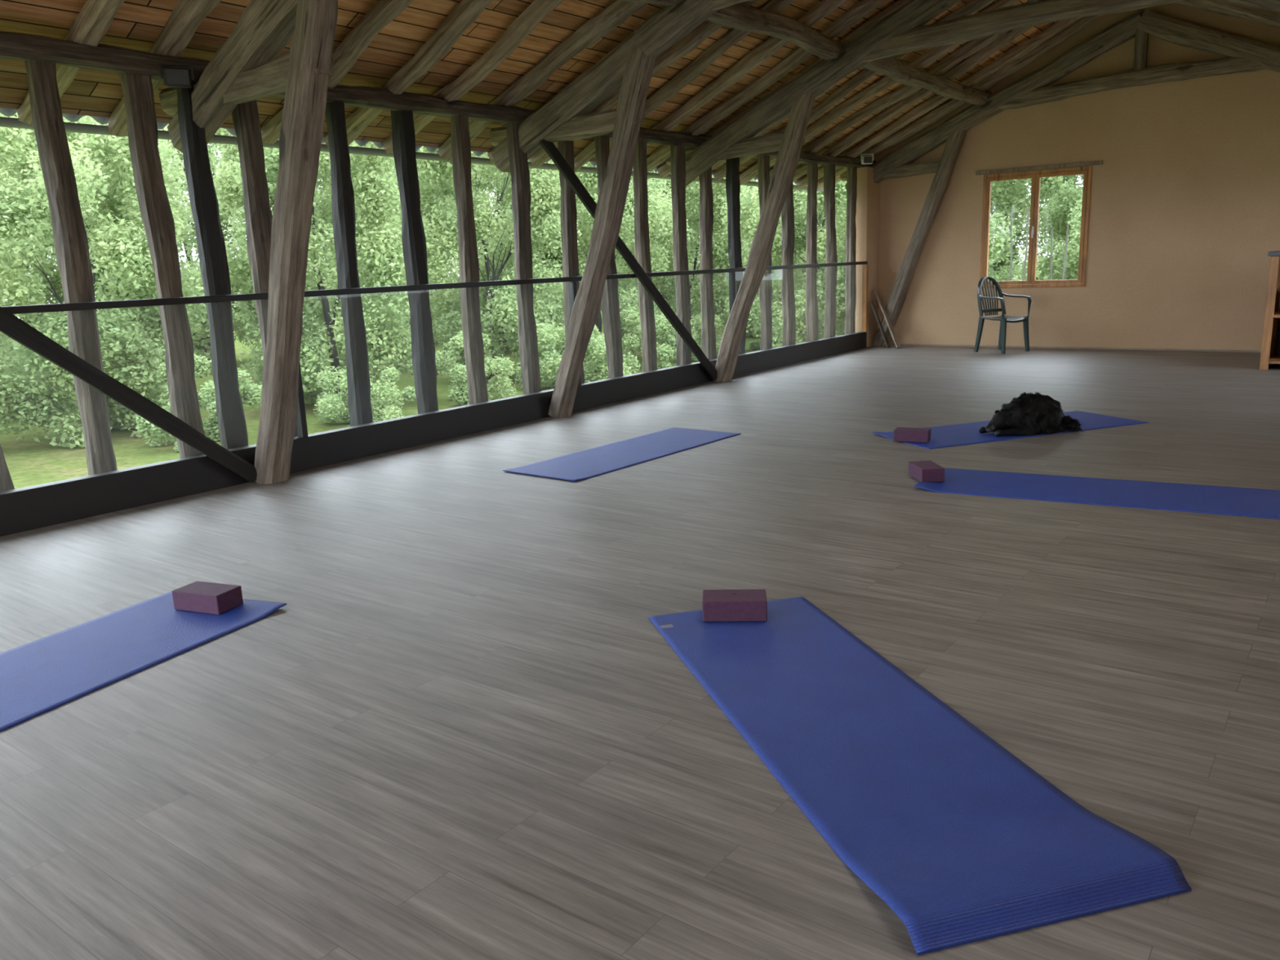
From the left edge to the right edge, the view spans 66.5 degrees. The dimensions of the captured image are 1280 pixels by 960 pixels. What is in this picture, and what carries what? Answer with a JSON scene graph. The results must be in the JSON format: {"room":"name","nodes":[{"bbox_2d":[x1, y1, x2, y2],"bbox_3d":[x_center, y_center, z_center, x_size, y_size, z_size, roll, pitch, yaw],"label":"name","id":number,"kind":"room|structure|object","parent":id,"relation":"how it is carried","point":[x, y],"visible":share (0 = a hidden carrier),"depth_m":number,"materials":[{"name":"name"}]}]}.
{"room":"exercise studio","nodes":[
{"label":"exercise studio","id":0,"kind":"room"},
{"bbox_2d":[0,0,1056,181],"bbox_3d":[-0.619,-3.314,6.111,3.990,1.860,16.480,7,16,36],"label":"ceiling","id":1,"kind":"structure","parent":0,"point":[136,24],"depth_m":6.90,"materials":[{"name":"brown wood"}]},
{"bbox_2d":[0,31,210,81],"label":"wall plate","id":2,"kind":"object","parent":1,"relation":"on","point":[28,46],"depth_m":5.19,"materials":[{"name":"brown wood"}]},
{"bbox_2d":[16,0,124,124],"bbox_3d":[-2.011,-2.778,4.319,3.997,1.871,0.170,7,16,36],"label":"rafter","id":3,"kind":"object","parent":2,"relation":"on","point":[94,20],"visible":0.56,"depth_m":5.10,"materials":[{"name":"brown wood"}]},
{"bbox_2d":[107,0,222,137],"bbox_3d":[-1.691,-2.888,4.746,3.965,1.935,0.195,7,15,35],"label":"rafter","id":4,"kind":"object","parent":2,"relation":"on","point":[186,16],"visible":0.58,"depth_m":5.44,"materials":[{"name":"brown wood"}]},
{"bbox_2d":[159,62,194,88],"bbox_3d":[-2.608,-2.279,5.505,0.170,0.123,0.059,-7,14,-22],"label":"floodlight","id":5,"kind":"object","parent":2,"relation":"attached to","point":[178,77],"visible":1,"depth_m":5.48,"materials":[{"name":"black paint"}]},
{"bbox_3d":[-3.272,-2.362,2.673,4.327,0.163,0.190,-24,-3,37],"label":"rafter","id":6,"kind":"object","parent":2,"relation":"on","visible":0},
{"bbox_2d":[0,116,823,191],"bbox_3d":[-2.153,-2.548,7.607,0.098,0.068,16.280,7,16,36],"label":"rain gutter","id":7,"kind":"object","parent":6,"relation":"attached to","point":[5,122],"visible":0.31,"depth_m":7.45,"materials":[{"name":"grey metal"}]},
{"bbox_2d":[0,107,840,183],"bbox_3d":[-0.608,-3.342,6.204,4.093,1.938,16.652,7,16,36],"label":"corrugated roofing","id":8,"kind":"object","parent":1,"relation":"attached to","point":[6,112],"visible":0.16,"depth_m":6.38,"materials":[{"name":"grey metal"}]},
{"bbox_2d":[326,85,536,123],"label":"wall plate","id":9,"kind":"object","parent":1,"relation":"on","point":[361,96],"depth_m":7.01,"materials":[{"name":"brown wood"}]},
{"bbox_2d":[260,0,413,144],"bbox_3d":[-1.079,-3.089,5.540,3.992,1.873,0.191,7,15,35],"label":"rafter","id":10,"kind":"object","parent":9,"relation":"on","point":[349,50],"visible":0.58,"depth_m":6.08,"materials":[{"name":"brown wood"}]},
{"bbox_2d":[323,0,493,148],"bbox_3d":[-0.736,-3.184,5.983,3.990,1.892,0.177,7,15,35],"label":"rafter","id":11,"kind":"object","parent":9,"relation":"on","point":[464,14],"visible":0.78,"depth_m":6.54,"materials":[{"name":"brown wood"}]},
{"bbox_2d":[381,0,564,153],"bbox_3d":[-0.425,-3.301,6.393,3.998,1.874,0.170,7,15,35],"label":"rafter","id":12,"kind":"object","parent":9,"relation":"on","point":[526,23],"visible":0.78,"depth_m":6.87,"materials":[{"name":"brown wood"}]},
{"bbox_2d":[437,0,648,160],"bbox_3d":[-0.064,-3.430,6.870,3.965,1.930,0.189,7,15,35],"label":"rafter","id":13,"kind":"object","parent":9,"relation":"on","point":[597,26],"visible":0.74,"depth_m":7.26,"materials":[{"name":"brown wood"}]},
{"bbox_2d":[0,345,1279,959],"bbox_3d":[1.220,0.132,5.508,7.000,0.250,15.980,7,16,36],"label":"floor","id":14,"kind":"structure","parent":0,"point":[464,728],"depth_m":2.97,"materials":[{"name":"grey wood"}]},
{"bbox_2d":[0,443,14,491],"bbox_3d":[-3.399,-0.643,4.956,0.157,2.950,0.201,7,15,36],"label":"timber post","id":15,"kind":"object","parent":14,"relation":"on","point":[6,482],"visible":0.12,"depth_m":5.09,"materials":[{"name":"brown wood"}]},
{"bbox_2d":[24,60,117,475],"bbox_3d":[-3.065,-0.754,5.396,0.154,2.950,0.171,7,15,36],"label":"timber post","id":16,"kind":"object","parent":14,"relation":"on","point":[69,234],"visible":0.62,"depth_m":5.25,"materials":[{"name":"brown wood"}]},
{"bbox_2d":[0,591,286,731],"bbox_3d":[-2.026,0.654,3.102,0.610,0.019,1.800,4,14,26],"label":"yoga mat","id":17,"kind":"object","parent":14,"relation":"on","point":[41,676],"visible":0.91,"depth_m":3.38,"materials":[{"name":"blue plastic"}]},
{"bbox_2d":[172,581,243,614],"bbox_3d":[-1.671,0.454,3.776,0.225,0.076,0.128,3,13,22],"label":"block","id":18,"kind":"object","parent":17,"relation":"on","point":[216,598],"visible":1,"depth_m":3.73,"materials":[{"name":"plastic"}]},
{"bbox_2d":[119,72,204,457],"bbox_3d":[-2.758,-0.852,5.784,0.154,2.950,0.184,7,16,36],"label":"timber post","id":19,"kind":"object","parent":14,"relation":"on","point":[157,216],"visible":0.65,"depth_m":5.63,"materials":[{"name":"brown wood"}]},
{"bbox_2d":[176,80,248,449],"bbox_3d":[-2.583,-0.910,6.016,0.140,2.952,0.167,8,16,39],"label":"timber post","id":20,"kind":"object","parent":14,"relation":"on","point":[214,266],"visible":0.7,"depth_m":5.89,"materials":[{"name":"grey wood"}]},
{"bbox_2d":[158,0,337,484],"bbox_3d":[0.169,-1.503,3.846,7.546,3.804,0.241,7,16,36],"label":"roof truss","id":21,"kind":"object","parent":14,"relation":"on","point":[242,69],"visible":0.97,"depth_m":5.38,"materials":[{"name":"brown wood"}]},
{"bbox_2d":[0,306,257,481],"bbox_3d":[-3.234,-0.850,4.776,0.056,2.293,2.744,7,16,36],"label":"diagonal brace","id":22,"kind":"object","parent":21,"relation":"attached to","point":[11,326],"visible":1,"depth_m":5.34,"materials":[{"name":"black wood"}]},
{"bbox_2d":[231,99,297,436],"bbox_3d":[-2.374,-0.984,6.308,0.151,2.950,0.198,7,16,36],"label":"timber post","id":23,"kind":"object","parent":14,"relation":"on","point":[246,119],"visible":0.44,"depth_m":6.08,"materials":[{"name":"brown wood"}]},
{"bbox_2d":[324,100,373,426],"bbox_3d":[-1.999,-1.109,6.806,0.140,2.950,0.171,7,15,36],"label":"timber post","id":24,"kind":"object","parent":14,"relation":"on","point":[360,409],"visible":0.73,"depth_m":6.68,"materials":[{"name":"grey wood"}]},
{"bbox_2d":[390,110,438,413],"bbox_3d":[-1.637,-1.224,7.262,0.153,2.950,0.182,7,16,36],"label":"timber post","id":25,"kind":"object","parent":14,"relation":"on","point":[403,136],"visible":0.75,"depth_m":7.13,"materials":[{"name":"grey wood"}]},
{"bbox_2d":[450,114,488,404],"bbox_3d":[-1.319,-1.329,7.679,0.146,2.950,0.173,7,16,36],"label":"timber post","id":26,"kind":"object","parent":14,"relation":"on","point":[468,262],"visible":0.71,"depth_m":7.56,"materials":[{"name":"brown wood"}]},
{"bbox_2d":[506,123,541,394],"bbox_3d":[-0.939,-1.453,8.167,0.148,2.950,0.199,7,16,36],"label":"timber post","id":27,"kind":"object","parent":14,"relation":"on","point":[519,168],"visible":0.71,"depth_m":8.04,"materials":[{"name":"brown wood"}]},
{"bbox_2d":[557,140,585,383],"bbox_3d":[-0.582,-1.569,8.627,0.154,2.950,0.166,7,15,36],"label":"timber post","id":28,"kind":"object","parent":14,"relation":"on","point":[566,148],"visible":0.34,"depth_m":8.45,"materials":[{"name":"brown wood"}]},
{"bbox_2d":[594,135,623,378],"bbox_3d":[-0.270,-1.675,9.052,0.151,2.950,0.183,7,16,36],"label":"timber post","id":29,"kind":"object","parent":14,"relation":"on","point":[610,303],"visible":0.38,"depth_m":9.02,"materials":[{"name":"brown wood"}]},
{"bbox_2d":[489,0,751,417],"bbox_3d":[1.819,-2.055,6.003,7.543,3.805,0.238,7,16,36],"label":"roof truss","id":30,"kind":"object","parent":14,"relation":"on","point":[629,68],"visible":0.96,"depth_m":7.45,"materials":[{"name":"brown wood"}]},
{"bbox_2d":[706,3,843,60],"bbox_3d":[1.031,-3.646,7.846,0.197,0.205,2.520,7,16,36],"label":"purlin","id":31,"kind":"object","parent":30,"relation":"attached to","point":[740,16],"visible":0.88,"depth_m":7.83,"materials":[{"name":"brown wood"}]},
{"bbox_2d":[502,426,741,480],"bbox_3d":[-0.061,-0.199,6.610,0.610,0.012,1.800,8,16,38],"label":"yoga mat","id":32,"kind":"object","parent":14,"relation":"on","point":[605,459],"visible":1,"depth_m":6.50,"materials":[{"name":"blue plastic"}]},
{"bbox_2d":[632,142,657,372],"bbox_3d":[0.059,-1.785,9.489,0.150,2.950,0.168,7,15,36],"label":"timber post","id":33,"kind":"object","parent":14,"relation":"on","point":[642,240],"visible":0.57,"depth_m":9.34,"materials":[{"name":"brown wood"}]},
{"bbox_2d":[670,142,692,365],"bbox_3d":[0.432,-1.901,9.945,0.149,2.950,0.191,7,16,36],"label":"timber post","id":34,"kind":"object","parent":14,"relation":"on","point":[677,153],"visible":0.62,"depth_m":9.78,"materials":[{"name":"brown wood"}]},
{"bbox_2d":[698,166,716,359],"bbox_3d":[0.713,-1.999,10.337,0.144,2.950,0.161,7,16,36],"label":"timber post","id":35,"kind":"object","parent":14,"relation":"on","point":[706,196],"visible":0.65,"depth_m":10.22,"materials":[{"name":"brown wood"}]},
{"bbox_2d":[725,157,746,354],"bbox_3d":[1.065,-2.113,10.789,0.156,2.950,0.188,7,16,36],"label":"timber post","id":36,"kind":"object","parent":14,"relation":"on","point":[732,174],"visible":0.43,"depth_m":10.57,"materials":[{"name":"wood"}]},
{"bbox_2d":[757,154,772,350],"bbox_3d":[1.456,-2.241,11.296,0.152,2.950,0.179,7,15,36],"label":"timber post","id":37,"kind":"object","parent":14,"relation":"on","point":[763,161],"visible":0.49,"depth_m":11.25,"materials":[{"name":"brown wood"}]},
{"bbox_2d":[781,178,795,346],"bbox_3d":[1.780,-2.348,11.721,0.153,2.950,0.194,7,15,36],"label":"timber post","id":38,"kind":"object","parent":14,"relation":"on","point":[788,314],"visible":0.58,"depth_m":11.65,"materials":[{"name":"brown wood"}]},
{"bbox_2d":[804,162,818,342],"bbox_3d":[2.145,-2.464,12.179,0.146,2.951,0.161,7,16,37],"label":"timber post","id":39,"kind":"object","parent":14,"relation":"on","point":[811,306],"visible":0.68,"depth_m":12.06,"materials":[{"name":"brown wood"}]},
{"bbox_2d":[823,164,837,338],"bbox_3d":[2.466,-2.577,12.631,0.159,2.950,0.180,7,16,36],"label":"timber post","id":40,"kind":"object","parent":14,"relation":"on","point":[831,256],"visible":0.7,"depth_m":12.49,"materials":[{"name":"brown wood"}]},
{"bbox_2d":[844,165,857,334],"bbox_3d":[2.821,-2.691,13.082,0.150,2.950,0.170,7,16,36],"label":"timber post","id":41,"kind":"object","parent":14,"relation":"on","point":[851,179],"visible":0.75,"depth_m":12.96,"materials":[{"name":"brown wood"}]},
{"bbox_2d":[648,596,1191,955],"bbox_3d":[0.555,0.630,2.707,0.600,0.042,1.835,-5,13,-14],"label":"yoga mat","id":42,"kind":"object","parent":14,"relation":"on","point":[965,842],"visible":0.99,"depth_m":2.30,"materials":[{"name":"blue plastic"}]},
{"bbox_2d":[702,589,767,622],"bbox_3d":[0.335,0.445,3.469,0.225,0.076,0.128,-1,13,5],"label":"block","id":43,"kind":"object","parent":42,"relation":"on","point":[717,605],"visible":1,"depth_m":3.41,"materials":[{"name":"plastic"}]},
{"bbox_2d":[666,0,1279,382],"bbox_3d":[3.347,-2.548,7.995,7.551,3.798,0.246,7,16,36],"label":"roof truss","id":44,"kind":"object","parent":14,"relation":"on","point":[904,30],"visible":0.98,"depth_m":9.03,"materials":[{"name":"brown wood"}]},
{"bbox_2d":[538,139,717,380],"bbox_3d":[-0.002,-1.914,8.998,0.058,2.292,2.583,7,16,36],"label":"diagonal brace","id":45,"kind":"object","parent":44,"relation":"attached to","point":[550,148],"visible":0.86,"depth_m":8.92,"materials":[{"name":"black wood"}]},
{"bbox_2d":[837,39,991,105],"bbox_3d":[3.062,-4.308,10.504,0.190,0.185,4.221,7,15,36],"label":"purlin","id":46,"kind":"object","parent":44,"relation":"attached to","point":[899,71],"visible":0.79,"depth_m":10.39,"materials":[{"name":"brown wood"}]},
{"bbox_2d":[973,276,1031,354],"bbox_3d":[4.443,-2.040,12.037,0.508,0.919,0.546,-9,14,-27],"label":"armchair","id":47,"kind":"object","parent":14,"relation":"on","point":[1003,319],"visible":1,"depth_m":12.06,"materials":[{"name":"plastic"}]},
{"bbox_2d":[871,410,1148,448],"bbox_3d":[2.621,-0.373,6.917,1.860,0.017,0.660,-7,13,-20],"label":"yoga mat","id":48,"kind":"object","parent":14,"relation":"on","point":[965,433],"visible":0.62,"depth_m":6.83,"materials":[{"name":"blue plastic"}]},
{"bbox_2d":[893,426,931,442],"bbox_3d":[1.832,-0.305,6.573,0.225,0.076,0.128,4,14,24],"label":"block","id":49,"kind":"object","parent":48,"relation":"on","point":[900,433],"visible":1,"depth_m":6.52,"materials":[{"name":"plastic"}]},
{"bbox_2d":[978,391,1083,436],"bbox_3d":[2.679,-0.477,6.724,0.713,0.280,0.387,-4,13,-7],"label":"dog","id":50,"kind":"object","parent":48,"relation":"on","point":[1032,414],"visible":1,"depth_m":6.62},
{"bbox_2d":[840,8,1279,346],"bbox_3d":[5.798,-3.359,11.201,7.547,3.806,0.241,7,16,36],"label":"roof truss","id":51,"kind":"object","parent":14,"relation":"on","point":[1243,54],"visible":0.93,"depth_m":11.38,"materials":[{"name":"brown wood"}]},
{"bbox_2d":[914,467,1279,519],"bbox_3d":[2.397,0.048,5.045,1.800,0.025,0.600,5,14,29],"label":"yoga mat","id":52,"kind":"object","parent":14,"relation":"on","point":[1193,498],"visible":0.89,"depth_m":5.01,"materials":[{"name":"blue plastic"}]},
{"bbox_2d":[908,460,944,482],"bbox_3d":[1.596,-0.048,5.445,0.128,0.076,0.225,-3,13,-3],"label":"block","id":53,"kind":"object","parent":52,"relation":"on","point":[924,471],"visible":1,"depth_m":5.35,"materials":[{"name":"plastic"}]},
{"bbox_2d":[1259,250,1279,369],"bbox_3d":[6.821,-1.599,9.159,1.620,1.120,0.680,7,16,36],"label":"bookcase","id":54,"kind":"object","parent":14,"relation":"on","point":[1270,347],"depth_m":9.42,"materials":[{"name":"wood"}]},
{"bbox_2d":[855,166,879,346],"bbox_3d":[3.064,-3.010,13.296,0.220,2.360,0.420,7,16,36],"label":"wall","id":55,"kind":"structure","parent":0,"point":[868,200],"depth_m":13.14,"materials":[{"name":"paint"}]},
{"bbox_2d":[0,331,866,536],"bbox_3d":[-1.585,-0.387,7.254,0.080,0.215,15.560,7,16,36],"label":"baseboard","id":56,"kind":"structure","parent":55,"relation":"attached to","point":[50,504],"depth_m":6.68,"materials":[{"name":"black paint"}]},
{"bbox_2d":[1,261,868,437],"bbox_3d":[-1.590,-0.945,7.117,0.060,0.935,15.560,7,16,36],"label":"metal railing","id":57,"kind":"object","parent":56,"relation":"on","point":[301,423],"visible":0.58,"depth_m":6.71,"materials":[{"name":"black metal"}]},
{"bbox_2d":[636,127,713,147],"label":"wall plate","id":58,"kind":"object","parent":55,"relation":"on","point":[652,136],"depth_m":9.41,"materials":[{"name":"brown wood"}]},
{"bbox_2d":[529,0,756,166],"bbox_3d":[0.561,-3.637,7.691,3.971,1.904,0.178,7,16,36],"label":"rafter","id":59,"kind":"object","parent":58,"relation":"on","point":[702,32],"visible":0.34,"depth_m":7.92,"materials":[{"name":"brown wood"}]},
{"bbox_2d":[573,0,795,172],"bbox_3d":[0.881,-3.718,8.092,3.971,1.924,0.163,7,15,35],"label":"rafter","id":60,"kind":"object","parent":58,"relation":"on","point":[698,65],"visible":0.6,"depth_m":8.42,"materials":[{"name":"brown wood"}]},
{"bbox_2d":[646,0,846,146],"bbox_3d":[1.188,-3.847,8.513,3.985,1.900,0.155,7,16,37],"label":"rafter","id":61,"kind":"object","parent":58,"relation":"on","point":[757,55],"visible":0.68,"depth_m":8.73,"materials":[{"name":"brown wood"}]},
{"bbox_2d":[646,0,884,171],"bbox_3d":[1.494,-3.941,8.911,3.975,1.911,0.166,8,16,37],"label":"rafter","id":62,"kind":"object","parent":58,"relation":"on","point":[858,11],"visible":0.76,"depth_m":9.17,"materials":[{"name":"brown wood"}]},
{"bbox_2d":[798,151,875,168],"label":"wall plate","id":63,"kind":"object","parent":55,"relation":"on","point":[807,157],"depth_m":12.19,"materials":[{"name":"brown wood"}]},
{"bbox_2d":[693,75,847,181],"bbox_3d":[2.120,-4.123,9.713,3.974,1.919,0.166,8,16,37],"label":"rafter","id":64,"kind":"object","parent":63,"relation":"on","point":[773,125],"visible":0.12,"depth_m":10.38,"materials":[{"name":"brown wood"}]},
{"bbox_2d":[657,0,910,177],"bbox_3d":[1.796,-4.032,9.301,3.972,1.922,0.192,7,15,34],"label":"rafter","id":65,"kind":"object","parent":63,"relation":"on","point":[664,170],"visible":0.3,"depth_m":9.32,"materials":[{"name":"brown wood"}]},
{"bbox_2d":[712,0,995,181],"bbox_3d":[2.411,-4.247,10.107,3.982,1.917,0.144,7,16,37],"label":"rafter","id":66,"kind":"object","parent":63,"relation":"on","point":[972,6],"visible":0.46,"depth_m":10.24,"materials":[{"name":"brown wood"}]},
{"bbox_2d":[739,0,1019,184],"bbox_3d":[2.725,-4.340,10.511,3.972,1.927,0.203,8,16,38],"label":"rafter","id":67,"kind":"object","parent":63,"relation":"on","point":[933,54],"visible":0.54,"depth_m":10.67,"materials":[{"name":"brown wood"}]},
{"bbox_2d":[757,31,1007,181],"bbox_3d":[3.070,-4.458,10.963,3.965,1.942,0.186,7,15,36],"label":"rafter","id":68,"kind":"object","parent":63,"relation":"on","point":[974,46],"visible":0.57,"depth_m":11.09,"materials":[{"name":"brown wood"}]},
{"bbox_2d":[793,25,1035,181],"bbox_3d":[3.356,-4.546,11.334,3.971,1.923,0.197,8,16,37],"label":"rafter","id":69,"kind":"object","parent":63,"relation":"on","point":[980,55],"visible":0.66,"depth_m":11.46,"materials":[{"name":"brown wood"}]},
{"bbox_2d":[796,17,1081,187],"bbox_3d":[3.694,-4.668,11.780,3.970,1.929,0.174,7,15,35],"label":"rafter","id":70,"kind":"object","parent":63,"relation":"on","point":[1020,51],"visible":0.7,"depth_m":11.73,"materials":[{"name":"brown wood"}]},
{"bbox_2d":[817,14,1102,188],"bbox_3d":[3.958,-4.761,12.130,3.968,1.920,0.179,7,16,37],"label":"rafter","id":71,"kind":"object","parent":63,"relation":"on","point":[937,113],"visible":0.72,"depth_m":11.88,"materials":[{"name":"brown wood"}]},
{"bbox_2d":[873,2,1279,350],"bbox_3d":[6.062,-3.447,11.353,7.230,4.330,0.300,7,16,36],"label":"wall","id":72,"kind":"structure","parent":0,"point":[1184,216],"depth_m":11.43,"materials":[{"name":"paint"}]},
{"bbox_2d":[979,165,1092,288],"bbox_3d":[4.904,-3.114,12.154,1.275,1.410,0.165,7,16,36],"label":"window","id":73,"kind":"structure","parent":72,"relation":"in","point":[1036,175],"depth_m":12.09,"materials":[{"name":"brown wood"}]},
{"bbox_2d":[975,160,1102,174],"bbox_3d":[4.867,-3.823,11.971,1.490,0.045,0.055,7,16,36],"label":"lintel","id":74,"kind":"object","parent":72,"relation":"attached to","point":[1094,162],"visible":1,"depth_m":11.93,"materials":[{"name":"brown wood"}]},
{"bbox_2d":[888,343,1261,352],"bbox_3d":[6.073,-1.554,11.622,6.750,0.020,0.012,7,16,36],"label":"baseboard","id":75,"kind":"structure","parent":72,"relation":"attached to","point":[1043,347],"depth_m":11.98,"materials":[{"name":"brown wood"}]},
{"bbox_3d":[4.063,-0.667,3.130,0.200,2.627,15.980,7,16,36],"label":"wall","id":76,"kind":"structure","parent":0,"visible":0},
{"bbox_2d":[1174,0,1279,28],"bbox_3d":[7.331,-4.262,9.729,4.305,2.020,0.158,7,16,37],"label":"rafter","id":77,"kind":"object","parent":76,"relation":"on","point":[1188,2],"visible":0.4,"depth_m":10.44,"materials":[{"name":"brown wood"}]},
{"bbox_2d":[1191,0,1279,24],"bbox_3d":[7.041,-4.173,9.347,4.292,2.042,0.159,7,15,35],"label":"rafter","id":78,"kind":"object","parent":76,"relation":"on","point":[1254,13],"visible":0.78,"depth_m":9.84,"materials":[{"name":"brown wood"}]},
{"label":"outside","id":79,"kind":"structure","parent":0,"visible":0},
{"bbox_2d":[0,298,760,488],"bbox_3d":[2.969,-3.729,28.893,150.000,0.001,170.000,7,16,36],"label":"ground","id":80,"kind":"structure","parent":79,"point":[29,462],"depth_m":17.69,"materials":[{"name":"green plant"}]},
{"bbox_2d":[0,116,203,407],"bbox_3d":[-12.290,-5.113,22.329,4.284,6.941,4.432,-9,14,-27],"label":"leafy tree","id":81,"kind":"object","parent":80,"relation":"on","point":[181,173],"visible":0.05,"depth_m":21.70,"materials":[{"name":"green plant"}]},
{"bbox_2d":[0,112,231,448],"bbox_3d":[-9.940,-3.828,17.076,4.517,6.563,4.848,5,15,31],"label":"leafy tree","id":82,"kind":"object","parent":80,"relation":"on","point":[119,273],"visible":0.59,"depth_m":16.51,"materials":[{"name":"green plant"}]},
{"bbox_2d":[87,124,260,368],"bbox_3d":[-14.209,-8.913,30.624,6.120,11.040,6.331,-4,13,-9],"label":"leafy tree","id":83,"kind":"object","parent":80,"relation":"on","point":[202,348],"visible":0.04,"depth_m":29.95,"materials":[{"name":"green plant"}]},
{"bbox_2d":[135,353,262,452],"bbox_3d":[-7.442,-1.385,16.612,2.139,1.544,2.018,-6,13,-15],"label":"shrub","id":84,"kind":"object","parent":80,"relation":"on","point":[206,396],"visible":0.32,"depth_m":16.41,"materials":[{"name":"green plant"}]},
{"bbox_2d":[213,142,421,374],"bbox_3d":[-8.668,-7.309,26.917,5.414,9.058,5.502,-5,13,-14],"label":"leafy tree","id":85,"kind":"object","parent":80,"relation":"on","point":[321,317],"visible":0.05,"depth_m":26.29,"materials":[{"name":"green plant"}]},
{"bbox_2d":[209,128,430,408],"bbox_3d":[-6.424,-5.178,19.899,4.327,7.707,4.476,-13,16,-40],"label":"leafy tree","id":86,"kind":"object","parent":80,"relation":"on","point":[384,329],"visible":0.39,"depth_m":19.31,"materials":[{"name":"green plant"}]},
{"bbox_2d":[313,366,416,423],"bbox_3d":[-5.066,-1.588,18.096,1.877,1.116,1.817,-9,14,-27],"label":"shrub","id":87,"kind":"object","parent":80,"relation":"on","point":[329,406],"visible":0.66,"depth_m":17.84,"materials":[{"name":"green plant"}]},
{"bbox_2d":[406,330,517,405],"bbox_3d":[-3.643,-2.354,20.240,2.180,1.573,2.057,-13,17,-41],"label":"shrub","id":88,"kind":"object","parent":80,"relation":"on","point":[495,385],"visible":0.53,"depth_m":20.02,"materials":[{"name":"green plant"}]},
{"bbox_2d":[394,146,582,382],"bbox_3d":[-3.668,-6.122,23.541,4.467,7.783,4.540,-3,13,-6],"label":"leafy tree","id":89,"kind":"object","parent":80,"relation":"on","point":[545,196],"visible":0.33,"depth_m":23.25,"materials":[{"name":"green plant"}]},
{"bbox_2d":[419,151,586,353],"bbox_3d":[-4.795,-8.499,31.784,6.302,9.005,5.872,-12,16,-36],"label":"leafy tree","id":90,"kind":"object","parent":80,"relation":"on","point":[475,181],"visible":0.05,"depth_m":31.17,"materials":[{"name":"green plant"}]},
{"bbox_2d":[512,322,631,388],"bbox_3d":[-1.496,-2.917,22.497,2.490,1.529,2.572,5,14,29],"label":"shrub","id":91,"kind":"object","parent":80,"relation":"on","point":[549,337],"visible":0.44,"depth_m":22.11,"materials":[{"name":"green plant"}]},
{"bbox_2d":[504,160,690,365],"bbox_3d":[-1.232,-6.761,27.280,5.190,7.227,4.836,-7,13,-19],"label":"leafy tree","id":92,"kind":"object","parent":80,"relation":"on","point":[658,209],"visible":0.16,"depth_m":26.37,"materials":[{"name":"green plant"}]},
{"bbox_2d":[591,307,675,374],"bbox_3d":[-0.159,-3.590,24.970,2.183,1.670,2.314,-2,13,2],"label":"shrub","id":93,"kind":"object","parent":80,"relation":"on","point":[663,329],"visible":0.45,"depth_m":24.52,"materials":[{"name":"green plant"}]},
{"bbox_2d":[626,168,752,344],"bbox_3d":[1.537,-7.905,30.812,4.268,7.690,4.415,-7,13,-20],"label":"leafy tree","id":94,"kind":"object","parent":80,"relation":"on","point":[720,255],"visible":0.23,"depth_m":30.17,"materials":[{"name":"green plant"}]},
{"bbox_2d":[671,312,722,362],"bbox_3d":[1.712,-4.020,27.433,2.112,1.297,2.182,-6,13,-18],"label":"shrub","id":95,"kind":"object","parent":80,"relation":"on","point":[717,323],"visible":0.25,"depth_m":27.51,"materials":[{"name":"green plant"}]},
{"bbox_2d":[650,182,747,325],"bbox_3d":[2.472,-11.125,41.560,5.502,9.317,5.414,1,13,15],"label":"leafy tree","id":96,"kind":"object","parent":80,"relation":"on","point":[687,204],"visible":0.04,"depth_m":40.70,"materials":[{"name":"green plant"}]},
{"bbox_2d":[712,178,824,337],"bbox_3d":[4.554,-8.498,34.434,4.403,7.043,4.332,4,14,25],"label":"leafy tree","id":97,"kind":"object","parent":80,"relation":"on","point":[749,333],"visible":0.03,"depth_m":34.15,"materials":[{"name":"green plant"}]},
{"bbox_2d":[720,177,846,347],"bbox_3d":[4.710,-6.981,26.763,4.878,7.443,5.236,3,14,24],"label":"leafy tree","id":98,"kind":"object","parent":80,"relation":"on","point":[751,205],"visible":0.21,"depth_m":26.23,"materials":[{"name":"green plant"}]},
{"bbox_2d":[987,178,1031,278],"bbox_3d":[9.385,-8.096,29.131,4.406,8.220,4.558,0,13,10],"label":"leafy tree","id":99,"kind":"object","parent":80,"relation":"on","point":[994,266],"visible":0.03,"depth_m":28.75,"materials":[{"name":"green plant"}]},
{"bbox_2d":[987,176,1074,280],"bbox_3d":[7.967,-6.748,23.744,4.558,8.027,4.406,-1,13,3],"label":"leafy tree","id":100,"kind":"object","parent":80,"relation":"on","point":[1047,182],"visible":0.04,"depth_m":22.87,"materials":[{"name":"green plant"}]},
{"bbox_2d":[995,174,1083,279],"bbox_3d":[14.021,-9.005,31.738,4.558,8.522,4.406,-1,13,5],"label":"leafy tree","id":101,"kind":"object","parent":80,"relation":"on","point":[1042,202],"visible":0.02,"depth_m":32.13,"materials":[{"name":"green plant"}]},
{"bbox_2d":[1021,174,1084,279],"bbox_3d":[12.989,-7.622,26.432,4.498,8.216,4.571,0,13,11],"label":"leafy tree","id":102,"kind":"object","parent":80,"relation":"on","point":[1065,199],"visible":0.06,"depth_m":25.93,"materials":[{"name":"green plant"}]},
{"bbox_2d":[1062,191,1082,279],"bbox_3d":[11.888,-6.276,21.550,4.571,7.777,4.498,6,15,34],"label":"leafy tree","id":103,"kind":"object","parent":80,"relation":"on","point":[1074,259],"visible":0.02,"depth_m":21.69,"materials":[{"name":"green plant"}]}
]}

